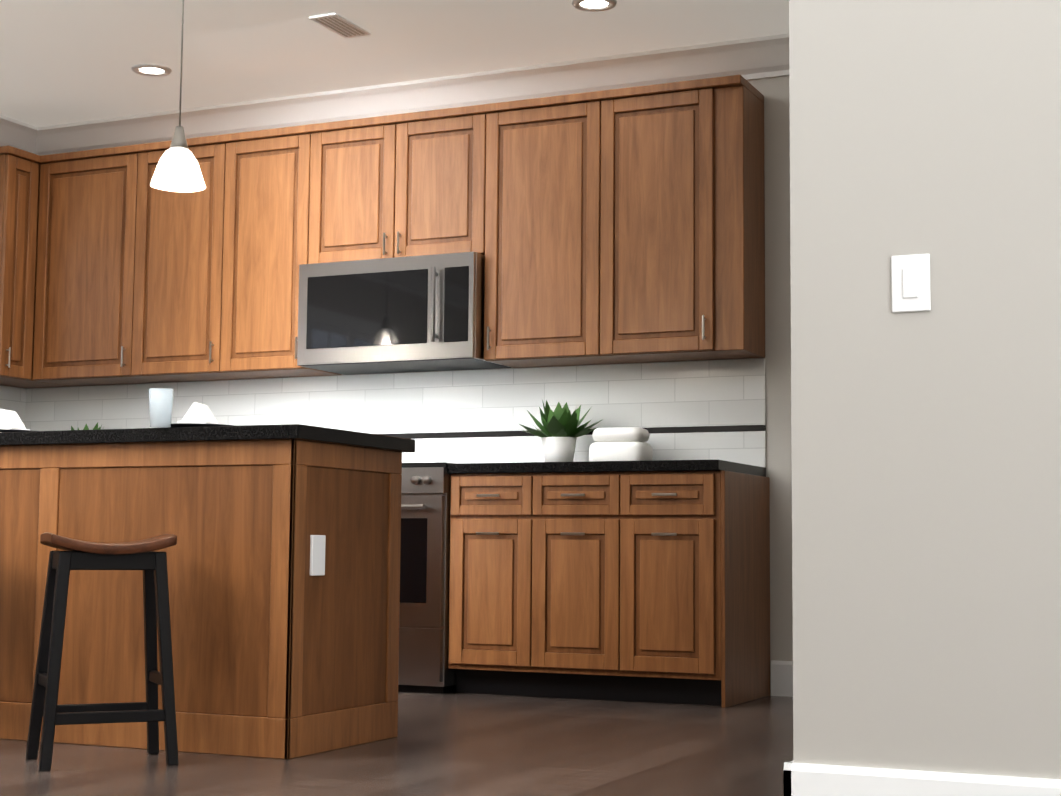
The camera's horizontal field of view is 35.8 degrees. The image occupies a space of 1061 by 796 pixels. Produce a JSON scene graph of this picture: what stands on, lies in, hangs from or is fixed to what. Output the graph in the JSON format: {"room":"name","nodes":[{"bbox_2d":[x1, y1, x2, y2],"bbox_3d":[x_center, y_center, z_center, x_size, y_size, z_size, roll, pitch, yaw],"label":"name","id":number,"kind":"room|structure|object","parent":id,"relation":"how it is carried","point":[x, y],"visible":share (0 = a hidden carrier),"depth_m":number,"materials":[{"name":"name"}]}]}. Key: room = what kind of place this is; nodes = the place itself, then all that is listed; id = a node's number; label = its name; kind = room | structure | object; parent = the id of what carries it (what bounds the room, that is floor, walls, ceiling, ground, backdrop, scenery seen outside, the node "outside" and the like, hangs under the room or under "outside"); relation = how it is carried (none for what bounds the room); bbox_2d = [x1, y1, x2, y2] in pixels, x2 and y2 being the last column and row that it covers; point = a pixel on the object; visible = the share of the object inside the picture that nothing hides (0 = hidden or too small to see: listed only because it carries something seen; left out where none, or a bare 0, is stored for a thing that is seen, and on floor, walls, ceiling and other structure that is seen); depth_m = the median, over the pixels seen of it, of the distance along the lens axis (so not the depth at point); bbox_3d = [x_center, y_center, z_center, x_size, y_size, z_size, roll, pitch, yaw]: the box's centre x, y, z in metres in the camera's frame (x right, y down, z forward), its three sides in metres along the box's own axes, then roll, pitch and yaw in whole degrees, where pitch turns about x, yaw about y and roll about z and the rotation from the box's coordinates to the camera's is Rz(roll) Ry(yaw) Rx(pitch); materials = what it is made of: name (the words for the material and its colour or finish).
{"room":"kitchen","nodes":[
{"label":"kitchen","id":0,"kind":"room"},
{"bbox_2d":[0,0,788,126],"bbox_3d":[-0.598,-1.915,2.796,9.175,0.100,9.070,-2,-6,24],"label":"ceiling","id":1,"kind":"structure","parent":0,"point":[67,61],"depth_m":6.88,"materials":[{"name":"white paint"}]},
{"bbox_2d":[131,64,171,75],"bbox_3d":[-1.685,-1.457,7.295,0.176,0.008,0.176,-2,-6,24],"label":"recessed light","id":2,"kind":"object","parent":1,"relation":"in","point":[150,69],"visible":1,"depth_m":7.29,"materials":[{"name":"white"}]},
{"bbox_2d":[149,0,205,191],"bbox_3d":[-1.077,-1.153,5.079,0.172,1.009,0.172,-2,-6,24],"label":"pendant light","id":3,"kind":"object","parent":1,"relation":"hanging from","point":[177,156],"visible":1,"depth_m":5.03,"materials":[{"name":"white glass"}]},
{"bbox_2d":[309,13,370,37],"bbox_3d":[-0.771,-1.508,6.650,0.120,0.008,0.280,-2,-6,24],"label":"ceiling vent","id":4,"kind":"object","parent":1,"relation":"in","point":[339,25],"visible":1,"depth_m":6.63,"materials":[{"name":"white metal"}]},
{"bbox_2d":[572,0,616,11],"bbox_3d":[0.247,-1.527,6.352,0.176,0.008,0.176,-2,-6,24],"label":"recessed light","id":5,"kind":"object","parent":1,"relation":"in","point":[593,5],"visible":1,"depth_m":6.36,"materials":[{"name":"white"}]},
{"bbox_2d":[0,691,792,795],"bbox_3d":[-0.622,0.863,2.542,9.175,0.100,9.070,-2,-6,24],"label":"floor","id":6,"kind":"structure","parent":0,"point":[457,744],"depth_m":4.51,"materials":[{"name":"brown wood"}]},
{"bbox_2d":[0,446,31,739],"bbox_3d":[-1.694,0.619,5.346,0.890,0.880,0.620,-2,-6,24],"label":"base cabinet","id":7,"kind":"object","parent":6,"relation":"on","point":[15,461],"depth_m":4.95,"materials":[{"name":"brown wood"}]},
{"bbox_2d":[25,532,178,771],"bbox_3d":[-1.153,0.674,4.442,0.358,0.614,0.277,3,-6,-24],"label":"bar stool","id":8,"kind":"object","parent":6,"relation":"on","point":[147,559],"visible":1,"depth_m":4.40,"materials":[{"name":"brown wood"}]},
{"bbox_2d":[24,438,407,758],"bbox_3d":[-0.943,0.594,5.005,0.900,0.880,0.620,-2,-6,24],"label":"base cabinet","id":9,"kind":"object","parent":6,"relation":"on","point":[274,504],"depth_m":4.73,"materials":[{"name":"brown wood"}]},
{"bbox_2d":[0,422,415,453],"bbox_3d":[-2.016,0.171,5.537,3.327,0.040,0.680,-2,-6,24],"label":"countertop","id":10,"kind":"structure","parent":9,"relation":"on","point":[263,431],"depth_m":4.78,"materials":[{"name":"black stone"}]},
{"bbox_2d":[0,409,31,431],"bbox_3d":[-1.660,0.081,5.205,0.254,0.084,0.254,-2,-6,24],"label":"place setting","id":11,"kind":"object","parent":10,"relation":"on","point":[10,421],"visible":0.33,"depth_m":5.16,"materials":[{"name":"white fabric"}]},
{"bbox_2d":[71,423,101,429],"bbox_3d":[-2.100,0.235,7.814,0.251,0.246,0.286,-2,-6,24],"label":"potted plant","id":12,"kind":"object","parent":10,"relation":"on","point":[94,428],"visible":0.04,"depth_m":7.78,"materials":[{"name":"green plant"}]},
{"bbox_2d":[149,388,173,427],"bbox_3d":[-1.066,0.030,4.728,0.072,0.110,0.072,-2,-6,24],"label":"tumbler","id":13,"kind":"object","parent":10,"relation":"on","point":[169,396],"visible":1,"depth_m":4.71,"materials":[{"name":"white glass"}]},
{"bbox_2d":[157,402,233,427],"bbox_3d":[-0.987,0.059,4.899,0.254,0.084,0.254,-2,-6,24],"label":"place setting","id":14,"kind":"object","parent":10,"relation":"on","point":[199,415],"visible":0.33,"depth_m":4.85,"materials":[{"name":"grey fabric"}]},
{"bbox_2d":[398,462,455,693],"bbox_3d":[-0.630,0.755,6.989,0.874,0.926,0.696,-2,-6,24],"label":"range","id":15,"kind":"object","parent":6,"relation":"on","point":[424,582],"visible":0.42,"depth_m":6.59,"materials":[{"name":"silver metal"}]},
{"bbox_2d":[447,470,511,694],"bbox_3d":[-0.011,0.764,6.769,0.432,0.880,0.617,-2,-6,24],"label":"base cabinet","id":16,"kind":"object","parent":6,"relation":"on","point":[480,567],"depth_m":6.53,"materials":[{"name":"brown wood"}]},
{"bbox_2d":[512,466,599,699],"bbox_3d":[0.299,0.753,6.628,0.491,0.880,0.617,-2,-6,24],"label":"base cabinet","id":17,"kind":"object","parent":6,"relation":"on","point":[556,513],"depth_m":6.39,"materials":[{"name":"brown wood"}]},
{"bbox_2d":[600,466,769,707],"bbox_3d":[0.629,0.743,6.478,0.476,0.880,0.617,-2,-6,24],"label":"base cabinet","id":18,"kind":"object","parent":6,"relation":"on","point":[685,550],"depth_m":6.23,"materials":[{"name":"brown wood"}]},
{"bbox_2d":[448,458,765,473],"bbox_3d":[0.314,0.295,6.659,1.142,0.040,0.627,-2,-6,24],"label":"countertop","id":19,"kind":"structure","parent":18,"relation":"on","point":[656,461],"depth_m":6.43,"materials":[{"name":"black stone"}]},
{"bbox_2d":[519,400,601,461],"bbox_3d":[0.099,0.142,6.833,0.401,0.290,0.333,-2,-6,24],"label":"potted plant","id":20,"kind":"object","parent":19,"relation":"on","point":[560,432],"visible":0.94,"depth_m":6.79,"materials":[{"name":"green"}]},
{"bbox_2d":[589,427,652,460],"bbox_3d":[0.373,0.204,6.769,0.240,0.159,0.170,-2,-6,24],"label":"towel","id":21,"kind":"object","parent":19,"relation":"on","point":[619,444],"visible":0.85,"depth_m":6.70,"materials":[{"name":"white fabric"}]},
{"bbox_2d":[26,76,792,694],"bbox_3d":[1.436,-0.146,6.620,8.740,2.690,0.150,-2,-6,24],"label":"wall","id":22,"kind":"structure","parent":0,"point":[778,298],"depth_m":6.73,"materials":[{"name":"grey paint"}]},
{"bbox_2d":[0,115,35,153],"bbox_3d":[-3.107,-1.415,7.167,0.135,0.142,2.585,-2,-6,24],"label":"crown molding","id":23,"kind":"structure","parent":22,"relation":"attached to","point":[14,133],"depth_m":8.25,"materials":[{"name":"white wood"}]},
{"bbox_2d":[0,145,39,386],"bbox_3d":[-2.567,-0.639,7.952,0.378,1.103,0.240,-2,-6,24],"label":"upper cabinet","id":24,"kind":"object","parent":22,"relation":"attached to","point":[19,169],"depth_m":7.89,"materials":[{"name":"brown wood"}]},
{"bbox_2d":[32,143,147,386],"bbox_3d":[-2.069,-0.633,7.975,0.671,1.103,0.378,-2,-6,24],"label":"upper cabinet","id":25,"kind":"object","parent":22,"relation":"attached to","point":[94,203],"depth_m":7.85,"materials":[{"name":"brown wood"}]},
{"bbox_2d":[124,136,235,382],"bbox_3d":[-1.578,-0.646,7.785,0.621,1.103,0.317,-2,-6,24],"label":"upper cabinet","id":26,"kind":"object","parent":22,"relation":"attached to","point":[176,237],"depth_m":7.64,"materials":[{"name":"brown wood"}]},
{"bbox_2d":[204,123,341,379],"bbox_3d":[-1.141,-0.660,7.587,0.581,1.103,0.317,-2,-6,24],"label":"upper cabinet","id":27,"kind":"object","parent":22,"relation":"attached to","point":[264,185],"depth_m":7.46,"materials":[{"name":"brown wood"}]},
{"bbox_2d":[320,104,487,262],"bbox_3d":[-0.530,-0.909,7.331,0.880,0.645,0.317,-2,-6,24],"label":"upper cabinet","id":28,"kind":"object","parent":22,"relation":"attached to","point":[415,183],"depth_m":7.17,"materials":[{"name":"brown wood"}]},
{"bbox_2d":[297,252,510,374],"bbox_3d":[-0.560,-0.363,7.224,0.870,0.452,0.441,-2,-6,24],"label":"microwave","id":29,"kind":"object","parent":28,"relation":"attached to","point":[423,313],"visible":0.96,"depth_m":7.06,"materials":[{"name":"silver metal"}]},
{"bbox_2d":[36,33,788,155],"bbox_3d":[1.325,-1.424,6.647,8.590,0.142,0.115,-2,-6,24],"label":"crown molding","id":30,"kind":"structure","parent":22,"relation":"attached to","point":[757,58],"depth_m":7.42,"materials":[{"name":"white wood"}]},
{"bbox_2d":[484,93,599,367],"bbox_3d":[0.110,-0.702,7.018,0.651,1.103,0.317,-2,-6,24],"label":"upper cabinet","id":31,"kind":"object","parent":22,"relation":"attached to","point":[532,217],"depth_m":6.89,"materials":[{"name":"brown wood"}]},
{"bbox_2d":[580,75,764,364],"bbox_3d":[0.601,-0.718,6.795,0.670,1.103,0.317,-2,-6,24],"label":"upper cabinet","id":32,"kind":"object","parent":22,"relation":"attached to","point":[620,226],"depth_m":6.66,"materials":[{"name":"brown wood"}]},
{"bbox_2d":[771,660,792,696],"bbox_3d":[3.102,1.060,5.651,4.680,0.140,0.017,-2,-6,24],"label":"baseboard","id":33,"kind":"structure","parent":22,"relation":"attached to","point":[781,671],"depth_m":6.59,"materials":[{"name":"white"}]},
{"bbox_2d":[789,0,1060,778],"bbox_3d":[2.294,-0.485,2.846,3.738,2.690,0.150,-2,-6,24],"label":"wall","id":34,"kind":"structure","parent":0,"point":[926,525],"depth_m":3.39,"materials":[{"name":"grey paint"}]},
{"bbox_2d":[891,254,930,312],"bbox_3d":[0.793,-0.239,3.420,0.080,0.120,0.009,-2,-6,24],"label":"switch plate","id":35,"kind":"object","parent":34,"relation":"attached to","point":[910,275],"visible":1,"depth_m":3.42,"materials":[{"name":"white plastic"}]},
{"bbox_2d":[783,761,1060,795],"bbox_3d":[2.245,0.779,2.667,3.755,0.140,0.040,-2,-6,24],"label":"baseboard","id":36,"kind":"structure","parent":34,"relation":"attached to","point":[803,779],"depth_m":3.33,"materials":[{"name":"white"}]}
]}

